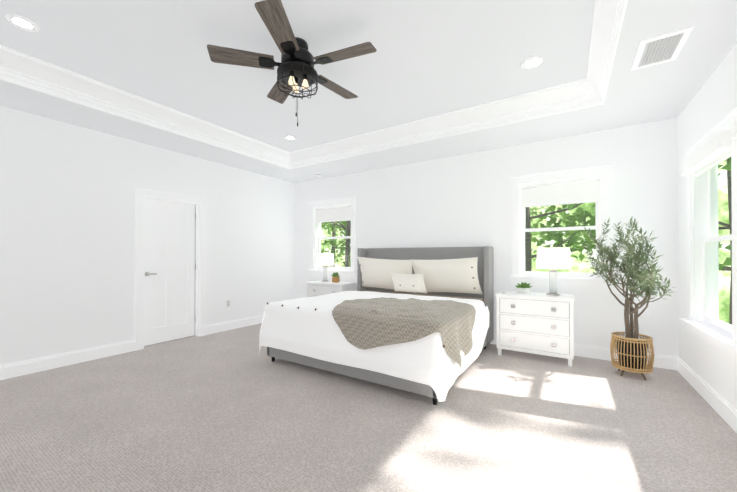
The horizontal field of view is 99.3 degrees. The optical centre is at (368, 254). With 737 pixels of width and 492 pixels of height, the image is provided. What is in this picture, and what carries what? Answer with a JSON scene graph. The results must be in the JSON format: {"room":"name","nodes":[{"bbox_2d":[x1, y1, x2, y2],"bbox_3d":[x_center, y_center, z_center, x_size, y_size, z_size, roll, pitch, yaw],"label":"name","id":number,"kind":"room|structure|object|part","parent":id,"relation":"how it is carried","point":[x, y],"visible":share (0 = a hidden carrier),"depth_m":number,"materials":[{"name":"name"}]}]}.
{"room":"bedroom","nodes":[
{"label":"bedroom","id":0,"kind":"room"},
{"bbox_2d":[0,106,294,365],"bbox_3d":[-3.090,-0.352,4.143,0.160,3.205,5.920,0,0,32],"label":"wall","id":1,"kind":"structure","parent":0,"point":[67,237],"depth_m":3.75,"materials":[{"name":"white paint"}]},
{"bbox_2d":[0,340,134,379],"bbox_3d":[-3.767,1.174,2.907,0.016,0.140,2.740,0,0,32],"label":"baseboard","id":2,"kind":"structure","parent":1,"relation":"attached to","point":[12,370],"depth_m":3.48,"materials":[{"name":"white paint"}]},
{"bbox_2d":[134,186,206,350],"bbox_3d":[-2.839,0.186,4.502,0.194,2.132,0.960,0,0,32],"label":"door","id":3,"kind":"structure","parent":1,"relation":"attached to","point":[170,266],"depth_m":4.50,"materials":[{"name":"white paint"}]},
{"bbox_2d":[206,315,262,334],"bbox_3d":[-2.024,1.187,5.644,0.016,0.140,1.870,0,0,32],"label":"baseboard","id":4,"kind":"structure","parent":1,"relation":"attached to","point":[220,327],"depth_m":5.25,"materials":[{"name":"white paint"}]},
{"bbox_2d":[0,323,736,491],"bbox_3d":[-0.597,1.302,2.548,6.070,0.120,5.920,0,0,32],"label":"floor","id":5,"kind":"structure","parent":0,"point":[233,410],"depth_m":2.23,"materials":[{"name":"carpet"}]},
{"bbox_2d":[306,280,356,296],"bbox_3d":[-0.655,0.877,5.576,0.824,0.760,0.467,0,0,32],"label":"nightstand","id":6,"kind":"object","parent":5,"relation":"on","point":[316,288],"visible":0.25,"depth_m":5.43,"materials":[{"name":"white paint"}]},
{"bbox_2d":[316,253,333,281],"bbox_3d":[-0.787,0.239,5.709,0.330,0.515,0.330,0,0,32],"label":"lamp","id":7,"kind":"object","parent":6,"relation":"on","point":[325,260],"visible":1,"depth_m":5.59,"materials":[{"name":"white fabric"}]},
{"bbox_2d":[331,272,339,282],"bbox_3d":[-0.587,0.403,5.541,0.166,0.185,0.166,0,0,32],"label":"plant","id":8,"kind":"object","parent":6,"relation":"on","point":[335,278],"visible":1,"depth_m":5.52,"materials":[{"name":"green plant"}]},
{"bbox_2d":[259,246,493,404],"bbox_3d":[0.259,0.569,3.948,2.298,1.360,2.284,0,0,32],"label":"bed","id":9,"kind":"object","parent":5,"relation":"on","point":[418,320],"visible":1,"depth_m":3.19,"materials":[{"name":"white fabric"}]},
{"bbox_2d":[495,290,574,366],"bbox_3d":[2.044,0.869,3.858,0.824,0.760,0.467,0,0,32],"label":"nightstand","id":10,"kind":"object","parent":5,"relation":"on","point":[540,323],"visible":0.98,"depth_m":3.66,"materials":[{"name":"white paint"}]},
{"bbox_2d":[516,282,531,292],"bbox_3d":[1.977,0.417,3.976,0.199,0.143,0.213,0,0,32],"label":"succulent plant","id":11,"kind":"object","parent":10,"relation":"on","point":[522,287],"visible":1,"depth_m":3.92,"materials":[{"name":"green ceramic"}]},
{"bbox_2d":[536,247,570,295],"bbox_3d":[2.217,0.205,3.761,0.370,0.565,0.370,0,0,32],"label":"lamp","id":12,"kind":"object","parent":10,"relation":"on","point":[552,258],"visible":1,"depth_m":3.64,"materials":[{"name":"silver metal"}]},
{"bbox_2d":[581,216,674,379],"bbox_3d":[2.529,0.419,3.114,0.695,1.660,0.942,0,0,32],"label":"potted plant","id":13,"kind":"object","parent":5,"relation":"on","point":[633,349],"visible":1,"depth_m":3.14,"materials":[{"name":"plant"}]},
{"bbox_2d":[0,0,736,183],"bbox_3d":[-0.597,-1.720,2.562,6.070,0.485,5.920,0,0,32],"label":"ceiling","id":14,"kind":"structure","parent":0,"point":[429,58],"depth_m":2.77,"materials":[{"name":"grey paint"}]},
{"bbox_2d":[4,14,39,31],"bbox_3d":[-2.560,-1.707,2.319,0.176,0.011,0.176,0,0,32],"label":"recessed light","id":15,"kind":"object","parent":14,"relation":"in","point":[21,22],"visible":1,"depth_m":2.31,"materials":[{"name":"white paint"}]},
{"bbox_2d":[0,45,287,167],"bbox_3d":[-2.375,-1.590,3.688,0.140,0.235,3.690,0,0,32],"label":"crown molding","id":16,"kind":"structure","parent":14,"relation":"attached to","point":[42,76],"depth_m":3.31,"materials":[{"name":"white paint"}]},
{"bbox_2d":[284,135,295,139],"bbox_3d":[-1.140,-1.696,4.568,0.176,0.011,0.176,0,0,32],"label":"recessed light","id":17,"kind":"object","parent":14,"relation":"in","point":[289,137],"visible":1,"depth_m":4.56,"materials":[{"name":"white paint"}]},
{"bbox_2d":[207,0,376,125],"bbox_3d":[-0.547,-1.383,2.561,1.285,0.658,1.272,0,0,32],"label":"ceiling fan","id":18,"kind":"object","parent":14,"relation":"hanging from","point":[295,69],"visible":1,"depth_m":2.43,"materials":[{"name":"brown wood"}]},
{"bbox_3d":[-0.944,-1.528,2.453,0.560,0.038,0.162,0,0,-15],"label":"blade","id":19,"kind":"part","parent":18,"relation":"part of","materials":[{"name":"brown wood"}]},
{"bbox_3d":[-0.599,-1.530,2.169,0.162,0.038,0.560,0,0,3],"label":"blade","id":20,"kind":"part","parent":18,"relation":"part of","materials":[{"name":"brown wood"}]},
{"bbox_3d":[-0.780,-1.526,2.868,0.162,0.038,0.560,0,0,-33],"label":"blade","id":21,"kind":"part","parent":18,"relation":"part of","materials":[{"name":"brown wood"}]},
{"bbox_3d":[-0.334,-1.526,2.841,0.162,0.038,0.560,0,0,39],"label":"blade","id":22,"kind":"part","parent":18,"relation":"part of","materials":[{"name":"brown wood"}]},
{"bbox_3d":[-0.222,-1.528,2.409,0.560,0.038,0.162,0,0,21],"label":"blade","id":23,"kind":"part","parent":18,"relation":"part of","materials":[{"name":"brown wood"}]},
{"bbox_2d":[288,79,603,169],"bbox_3d":[0.440,-1.587,4.190,4.350,0.235,0.140,0,0,32],"label":"crown molding","id":24,"kind":"structure","parent":14,"relation":"attached to","point":[566,97],"depth_m":3.79,"materials":[{"name":"white paint"}]},
{"bbox_2d":[521,56,542,68],"bbox_3d":[1.455,-1.705,2.797,0.176,0.011,0.176,0,0,32],"label":"recessed light","id":25,"kind":"object","parent":14,"relation":"in","point":[532,62],"visible":1,"depth_m":2.79,"materials":[{"name":"white paint"}]},
{"bbox_2d":[584,0,627,103],"bbox_3d":[1.176,-1.601,1.427,0.140,0.235,3.690,0,0,32],"label":"crown molding","id":26,"kind":"structure","parent":14,"relation":"attached to","point":[608,18],"depth_m":2.41,"materials":[{"name":"white paint"}]},
{"bbox_2d":[631,26,693,70],"bbox_3d":[2.102,-1.472,2.265,0.260,0.014,0.400,0,0,32],"label":"ceiling vent","id":27,"kind":"object","parent":14,"relation":"in","point":[660,49],"visible":0.98,"depth_m":2.24,"materials":[{"name":"white metal"}]},
{"bbox_2d":[295,118,678,356],"bbox_3d":[0.950,-0.348,4.985,6.070,3.205,0.160,0,0,32],"label":"wall","id":28,"kind":"structure","parent":0,"point":[464,200],"depth_m":4.26,"materials":[{"name":"white paint"}]},
{"bbox_2d":[307,196,356,276],"bbox_3d":[-0.664,-0.318,5.968,1.130,1.463,0.235,0,0,32],"label":"window","id":29,"kind":"structure","parent":28,"relation":"in","point":[335,209],"depth_m":5.96,"materials":[{"name":"white paint"}]},
{"bbox_2d":[509,163,615,288],"bbox_3d":[2.427,-0.327,4.000,1.130,1.463,0.235,0,0,32],"label":"window","id":30,"kind":"structure","parent":28,"relation":"in","point":[587,184],"depth_m":3.95,"materials":[{"name":"white paint"}]},
{"bbox_2d":[490,334,675,369],"bbox_3d":[0.903,1.184,4.903,5.750,0.140,0.016,0,0,32],"label":"baseboard","id":31,"kind":"structure","parent":28,"relation":"attached to","point":[660,361],"depth_m":3.70,"materials":[{"name":"white paint"}]},
{"bbox_2d":[677,43,736,409],"bbox_3d":[1.896,-0.368,0.969,0.160,3.205,5.920,0,0,32],"label":"wall","id":32,"kind":"structure","parent":0,"point":[712,102],"depth_m":2.75,"materials":[{"name":"white paint"}]},
{"bbox_2d":[676,357,736,432],"bbox_3d":[1.824,1.165,1.013,0.016,0.140,5.550,0,0,32],"label":"baseboard","id":33,"kind":"structure","parent":32,"relation":"attached to","point":[724,409],"depth_m":2.59,"materials":[{"name":"white paint"}]},
{"bbox_2d":[679,107,736,360],"bbox_3d":[2.861,-0.134,2.563,0.245,1.743,1.130,0,0,32],"label":"window","id":34,"kind":"structure","parent":32,"relation":"in","point":[710,150],"depth_m":2.86,"materials":[{"name":"white paint"}]},
{"bbox_2d":[727,105,736,353],"bbox_3d":[2.110,-0.140,1.383,0.245,1.743,1.730,0,0,32],"label":"window","id":35,"kind":"structure","parent":32,"relation":"in","point":[732,348],"depth_m":2.06,"materials":[{"name":"white paint"}]},
{"label":"outside","id":36,"kind":"structure","parent":0,"visible":0},
{"bbox_2d":[321,160,730,322],"bbox_3d":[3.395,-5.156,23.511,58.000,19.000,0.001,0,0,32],"label":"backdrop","id":37,"kind":"structure","parent":36,"point":[724,294],"depth_m":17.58,"materials":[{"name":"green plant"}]},
{"bbox_3d":[-1.518,4.361,6.439,80.000,0.200,80.000,0,0,32],"label":"lawn","id":38,"kind":"structure","parent":36,"visible":0},
{"bbox_2d":[321,220,350,266],"bbox_3d":[-0.980,-2.466,15.469,9.335,13.564,8.792,0,0,32],"label":"tree","id":39,"kind":"object","parent":38,"relation":"on","point":[346,226],"depth_m":16.70,"materials":[{"name":"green plant"}]},
{"bbox_2d":[321,221,350,266],"bbox_3d":[-1.335,-3.186,21.080,8.564,15.062,9.650,0,0,32],"label":"tree","id":40,"kind":"object","parent":38,"relation":"on","point":[326,228],"depth_m":21.39,"materials":[{"name":"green plant"}]},
{"bbox_2d":[530,204,566,220],"bbox_3d":[4.099,-2.897,14.259,9.616,14.415,8.523,0,0,32],"label":"tree","id":41,"kind":"object","parent":38,"relation":"on","point":[554,207],"depth_m":13.06,"materials":[{"name":"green plant"}]},
{"bbox_2d":[530,206,591,261],"bbox_3d":[8.551,-3.099,12.125,7.352,14.801,8.477,0,0,32],"label":"tree","id":42,"kind":"object","parent":38,"relation":"on","point":[540,241],"depth_m":12.69,"materials":[{"name":"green plant"}]},
{"bbox_2d":[525,165,722,270],"bbox_3d":[5.674,-2.160,11.049,8.533,12.906,7.187,0,0,32],"label":"tree","id":43,"kind":"object","parent":38,"relation":"on","point":[529,257],"depth_m":10.94,"materials":[{"name":"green plant"}]},
{"bbox_2d":[591,157,731,323],"bbox_3d":[10.842,-1.432,9.458,7.072,11.442,7.869,0,0,32],"label":"tree","id":44,"kind":"object","parent":38,"relation":"on","point":[727,166],"depth_m":9.42,"materials":[{"name":"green plant"}]}
]}

